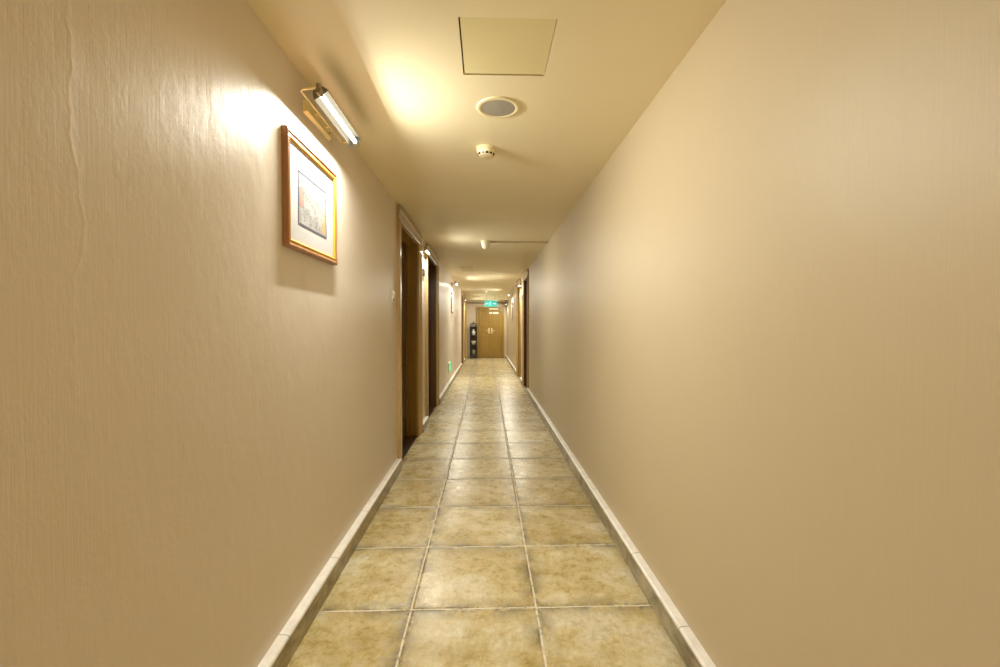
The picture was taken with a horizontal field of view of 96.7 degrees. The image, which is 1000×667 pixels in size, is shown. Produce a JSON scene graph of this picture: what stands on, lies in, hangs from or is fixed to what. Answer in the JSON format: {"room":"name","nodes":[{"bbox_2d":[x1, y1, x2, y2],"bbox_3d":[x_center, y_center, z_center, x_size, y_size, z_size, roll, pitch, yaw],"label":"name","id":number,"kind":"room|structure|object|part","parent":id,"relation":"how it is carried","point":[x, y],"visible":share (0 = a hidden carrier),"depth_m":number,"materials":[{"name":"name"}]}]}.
{"room":"hotel corridor","nodes":[
{"label":"hotel corridor","id":0,"kind":"room"},
{"bbox_2d":[0,0,460,666],"bbox_3d":[-1.220,-0.031,7.567,0.300,2.500,21.600,0,1,-2],"label":"wall","id":1,"kind":"structure","parent":0,"point":[198,408],"depth_m":1.18,"materials":[{"name":"beige paint"}]},
{"bbox_2d":[281,125,337,264],"bbox_3d":[-0.892,-0.614,2.129,0.025,0.492,0.608,0,1,-2],"label":"framed picture","id":2,"kind":"object","parent":1,"relation":"attached to","point":[309,186],"visible":1,"depth_m":2.06,"materials":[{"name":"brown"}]},
{"bbox_2d":[298,169,326,238],"bbox_3d":[-0.893,-0.606,2.126,0.001,0.240,0.346,0,1,-2],"label":"print","id":3,"kind":"object","parent":2,"relation":"attached to","point":[312,196],"depth_m":2.10,"materials":[{"name":"multicoloured"}]},
{"bbox_2d":[300,82,361,147],"bbox_3d":[-0.833,-1.054,2.201,0.149,0.068,0.575,0,1,-2],"label":"lamp","id":4,"kind":"object","parent":1,"relation":"attached to","point":[322,96],"visible":1,"depth_m":2.15,"materials":[{"name":"gold metal"}]},
{"bbox_3d":[-0.899,-1.049,2.199,0.018,0.058,0.331,0,1,-2],"label":"wall plate","id":5,"kind":"part","parent":4,"relation":"part of","materials":[{"name":"gold metal"}]},
{"bbox_3d":[-0.836,-1.065,2.201,0.081,0.025,0.575,0,1,-2],"label":"carrier rod","id":6,"kind":"part","parent":4,"relation":"part of","materials":[{"name":"gold metal"}]},
{"bbox_2d":[258,358,464,666],"bbox_3d":[-1.049,1.163,7.595,0.043,0.112,21.600,0,1,-2],"label":"baseboard","id":7,"kind":"structure","parent":1,"relation":"attached to","point":[281,652],"depth_m":2.24,"materials":[{"name":"stone"}]},
{"bbox_2d":[392,289,394,301],"bbox_3d":[-0.952,-0.337,3.977,0.018,0.110,0.090,0,1,-2],"label":"plate","id":8,"kind":"object","parent":1,"relation":"attached to","point":[393,291],"visible":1,"depth_m":3.96,"materials":[{"name":"white plastic"}]},
{"bbox_2d":[396,206,422,460],"bbox_3d":[-1.110,0.033,4.875,0.317,2.475,1.426,0,1,-2],"label":"door","id":9,"kind":"structure","parent":1,"relation":"in","point":[408,238],"depth_m":5.40,"materials":[{"name":"brown wood"}]},
{"bbox_3d":[-0.951,0.103,4.243,0.036,2.360,0.150,0,1,-2],"label":"casing","id":10,"kind":"part","parent":9,"relation":"part of","materials":[{"name":"brown wood"}]},
{"bbox_3d":[-1.121,0.101,4.876,0.014,1.900,0.870,0,1,-2],"label":"panel moulding","id":11,"kind":"part","parent":9,"relation":"part of","materials":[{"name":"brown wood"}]},
{"bbox_3d":[-0.990,0.079,5.518,0.036,2.360,0.150,0,1,-2],"label":"casing","id":12,"kind":"part","parent":9,"relation":"part of","materials":[{"name":"brown wood"}]},
{"bbox_2d":[422,247,429,255],"bbox_3d":[-0.976,-1.069,5.824,0.084,0.068,0.384,0,1,-2],"label":"lamp","id":13,"kind":"object","parent":1,"relation":"attached to","point":[426,251],"visible":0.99,"depth_m":5.79,"materials":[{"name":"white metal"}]},
{"bbox_2d":[425,244,438,416],"bbox_3d":[-1.169,-0.004,6.829,0.317,2.475,1.456,0,1,-2],"label":"door","id":14,"kind":"structure","parent":1,"relation":"in","point":[431,261],"depth_m":7.38,"materials":[{"name":"brown wood"}]},
{"bbox_3d":[-1.010,0.066,6.182,0.036,2.360,0.150,0,1,-2],"label":"casing","id":15,"kind":"part","parent":14,"relation":"part of","materials":[{"name":"brown wood"}]},
{"bbox_3d":[-1.050,0.041,7.487,0.036,2.360,0.150,0,1,-2],"label":"casing","id":16,"kind":"part","parent":14,"relation":"part of","materials":[{"name":"brown wood"}]},
{"bbox_2d":[448,361,450,372],"bbox_3d":[-1.129,0.750,9.957,0.028,0.210,0.500,0,1,-2],"label":"exit light","id":17,"kind":"object","parent":1,"relation":"attached to","point":[449,363],"visible":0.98,"depth_m":9.78,"materials":[{"name":"green plastic"}]},
{"bbox_2d":[451,292,453,312],"bbox_3d":[-1.154,-0.742,10.758,0.025,0.492,0.608,0,1,-2],"label":"framed picture","id":18,"kind":"object","parent":1,"relation":"attached to","point":[452,294],"visible":0.98,"depth_m":10.83,"materials":[{"name":"gold"}]},
{"bbox_2d":[461,291,463,363],"bbox_3d":[-1.426,-0.166,15.288,0.317,2.475,1.326,0,1,-2],"label":"door","id":19,"kind":"structure","parent":1,"relation":"in","point":[462,293],"depth_m":15.78,"materials":[{"name":"brown wood"}]},
{"bbox_3d":[-1.269,-0.097,14.706,0.036,2.360,0.150,0,1,-2],"label":"casing","id":20,"kind":"part","parent":19,"relation":"part of","materials":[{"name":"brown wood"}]},
{"bbox_3d":[-1.305,-0.119,15.881,0.036,2.360,0.150,0,1,-2],"label":"casing","id":21,"kind":"part","parent":19,"relation":"part of","materials":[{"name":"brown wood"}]},
{"bbox_2d":[464,295,466,358],"bbox_3d":[-1.489,-0.205,17.362,0.317,2.475,1.276,0,1,-2],"label":"door","id":22,"kind":"structure","parent":1,"relation":"in","point":[465,302],"depth_m":17.83,"materials":[{"name":"brown wood"}]},
{"bbox_3d":[-1.333,-0.137,16.805,0.036,2.360,0.150,0,1,-2],"label":"casing","id":23,"kind":"part","parent":22,"relation":"part of","materials":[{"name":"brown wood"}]},
{"bbox_3d":[-1.367,-0.159,17.930,0.036,2.360,0.150,0,1,-2],"label":"casing","id":24,"kind":"part","parent":22,"relation":"part of","materials":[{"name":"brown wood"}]},
{"bbox_2d":[246,0,725,294],"bbox_3d":[-0.231,-1.381,7.572,2.280,0.200,22.000,0,1,-2],"label":"ceiling","id":25,"kind":"structure","parent":0,"point":[393,68],"depth_m":2.20,"materials":[{"name":"beige paint"}]},
{"bbox_2d":[461,267,472,270],"bbox_3d":[-0.665,-1.305,9.011,0.250,0.006,0.624,0,1,-2],"label":"ceiling panel","id":26,"kind":"object","parent":25,"relation":"attached to","point":[462,268],"visible":1,"depth_m":8.89,"materials":[{"name":"beige paint"}]},
{"bbox_2d":[481,240,489,248],"bbox_3d":[-0.194,-1.199,6.025,0.132,0.105,0.132,0,1,-2],"label":"sensor","id":27,"kind":"object","parent":25,"relation":"attached to","point":[485,244],"visible":1,"depth_m":5.98,"materials":[{"name":"white plastic"}]},
{"bbox_2d":[476,144,495,158],"bbox_3d":[-0.090,-1.162,2.857,0.124,0.057,0.124,0,1,-2],"label":"smoke detector","id":28,"kind":"object","parent":25,"relation":"attached to","point":[485,151],"visible":1,"depth_m":2.82,"materials":[{"name":"beige plastic"}]},
{"bbox_2d":[485,295,496,306],"bbox_3d":[-0.352,-1.241,16.991,0.470,0.440,0.036,0,1,-2],"label":"exit sign","id":29,"kind":"object","parent":25,"relation":"hanging from","point":[487,303],"visible":1,"depth_m":16.98,"materials":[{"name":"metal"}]},
{"bbox_2d":[476,96,519,117],"bbox_3d":[-0.008,-1.177,2.324,0.230,0.006,0.230,0,1,-2],"label":"ceiling speaker","id":30,"kind":"object","parent":25,"relation":"attached to","point":[497,106],"visible":1,"depth_m":2.31,"materials":[{"name":"beige plastic"}]},
{"bbox_2d":[482,100,514,115],"bbox_3d":[-0.008,-1.178,2.324,0.176,0.005,0.176,-1,1,-27],"label":"grille","id":31,"kind":"object","parent":30,"relation":"attached to","point":[489,107],"depth_m":2.31,"materials":[{"name":"grey metal"}]},
{"bbox_2d":[458,17,556,74],"bbox_3d":[0.024,-1.197,1.834,0.369,0.048,0.380,0,1,-2],"label":"ceiling hatch","id":32,"kind":"object","parent":25,"relation":"attached to","point":[488,45],"visible":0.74,"depth_m":1.81,"materials":[{"name":"beige paint"}]},
{"bbox_2d":[490,241,547,242],"bbox_3d":[0.261,-1.239,6.038,0.790,0.025,0.036,0,1,-2],"label":"cable trunking","id":33,"kind":"object","parent":25,"relation":"attached to","point":[490,241],"visible":1,"depth_m":6.03,"materials":[{"name":"beige plastic"}]},
{"bbox_2d":[287,358,685,666],"bbox_3d":[-0.231,1.294,7.623,2.280,0.150,22.000,0,1,-2],"label":"floor","id":34,"kind":"structure","parent":0,"point":[486,548],"depth_m":2.49,"materials":[{"name":"tile"}]},
{"bbox_2d":[470,322,476,358],"bbox_3d":[-1.083,0.261,18.206,0.307,1.510,0.264,0,1,-2],"label":"display stand","id":35,"kind":"object","parent":34,"relation":"on","point":[472,337],"visible":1,"depth_m":18.31,"materials":[{"name":"black wood"}]},
{"bbox_3d":[-1.087,0.309,18.324,0.260,1.130,0.010,0,1,-2],"label":"panel","id":36,"kind":"part","parent":35,"relation":"part of","materials":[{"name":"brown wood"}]},
{"bbox_2d":[467,301,506,357],"bbox_3d":[-0.562,-0.239,18.490,2.280,2.500,0.200,0,1,-2],"label":"wall","id":37,"kind":"structure","parent":0,"point":[471,308],"depth_m":18.37,"materials":[{"name":"paint"}]},
{"bbox_2d":[465,295,507,301],"bbox_3d":[-0.539,-1.392,17.718,1.680,0.165,1.300,0,1,-2],"label":"trim","id":38,"kind":"structure","parent":37,"relation":"attached to","point":[499,298],"depth_m":17.07,"materials":[{"name":"beige paint"}]},
{"bbox_2d":[467,302,506,303],"bbox_3d":[-0.558,-1.260,18.356,1.680,0.055,0.030,0,1,-2],"label":"trim","id":39,"kind":"structure","parent":37,"relation":"attached to","point":[467,302],"depth_m":18.34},
{"bbox_2d":[476,307,504,357],"bbox_3d":[-0.377,-0.044,18.355,1.190,2.115,0.090,0,1,-2],"label":"door","id":40,"kind":"structure","parent":37,"relation":"in","point":[490,321],"depth_m":18.37,"materials":[{"name":"brown wood"}]},
{"bbox_3d":[-0.659,-0.037,18.355,0.377,1.800,0.012,0,1,-2],"label":"panel moulding","id":41,"kind":"part","parent":40,"relation":"part of","materials":[{"name":"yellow wood"}]},
{"bbox_3d":[-0.136,-0.037,18.371,0.377,1.800,0.012,0,1,-2],"label":"panel moulding","id":42,"kind":"part","parent":40,"relation":"part of","materials":[{"name":"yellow wood"}]},
{"bbox_2d":[507,0,999,666],"bbox_3d":[0.759,-0.032,7.627,0.300,2.500,21.600,0,1,-2],"label":"wall","id":43,"kind":"structure","parent":0,"point":[765,332],"depth_m":1.18,"materials":[{"name":"beige paint"}]},
{"bbox_2d":[511,303,512,317],"bbox_3d":[0.389,-0.741,14.407,0.025,0.492,0.608,0,1,-2],"label":"framed picture","id":44,"kind":"object","parent":43,"relation":"attached to","point":[511,303],"visible":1,"depth_m":14.30,"materials":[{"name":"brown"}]},
{"bbox_2d":[516,279,520,377],"bbox_3d":[0.616,-0.091,11.399,0.317,2.475,1.326,0,1,-2],"label":"door","id":45,"kind":"structure","parent":43,"relation":"in","point":[518,289],"depth_m":11.90,"materials":[{"name":"brown wood"}]},
{"bbox_3d":[0.458,-0.045,11.984,0.036,2.360,0.150,0,1,-2],"label":"casing","id":46,"kind":"part","parent":45,"relation":"part of","materials":[{"name":"brown wood"}]},
{"bbox_3d":[0.494,-0.023,10.809,0.036,2.360,0.150,0,1,-2],"label":"casing","id":47,"kind":"part","parent":45,"relation":"part of","materials":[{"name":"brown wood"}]},
{"bbox_2d":[522,269,528,389],"bbox_3d":[0.675,-0.054,9.450,0.317,2.475,1.226,0,1,-2],"label":"door","id":48,"kind":"structure","parent":43,"relation":"in","point":[525,283],"depth_m":9.89,"materials":[{"name":"brown wood"}]},
{"bbox_3d":[0.519,-0.007,9.985,0.036,2.360,0.150,0,1,-2],"label":"casing","id":49,"kind":"part","parent":48,"relation":"part of","materials":[{"name":"brown wood"}]},
{"bbox_3d":[0.552,0.014,8.910,0.036,2.360,0.150,0,1,-2],"label":"casing","id":50,"kind":"part","parent":48,"relation":"part of","materials":[{"name":"brown wood"}]},
{"bbox_2d":[506,355,715,666],"bbox_3d":[0.587,1.162,7.645,0.043,0.112,21.600,0,1,-2],"label":"baseboard","id":51,"kind":"structure","parent":43,"relation":"attached to","point":[692,653],"depth_m":2.33,"materials":[{"name":"stone"}]}
]}

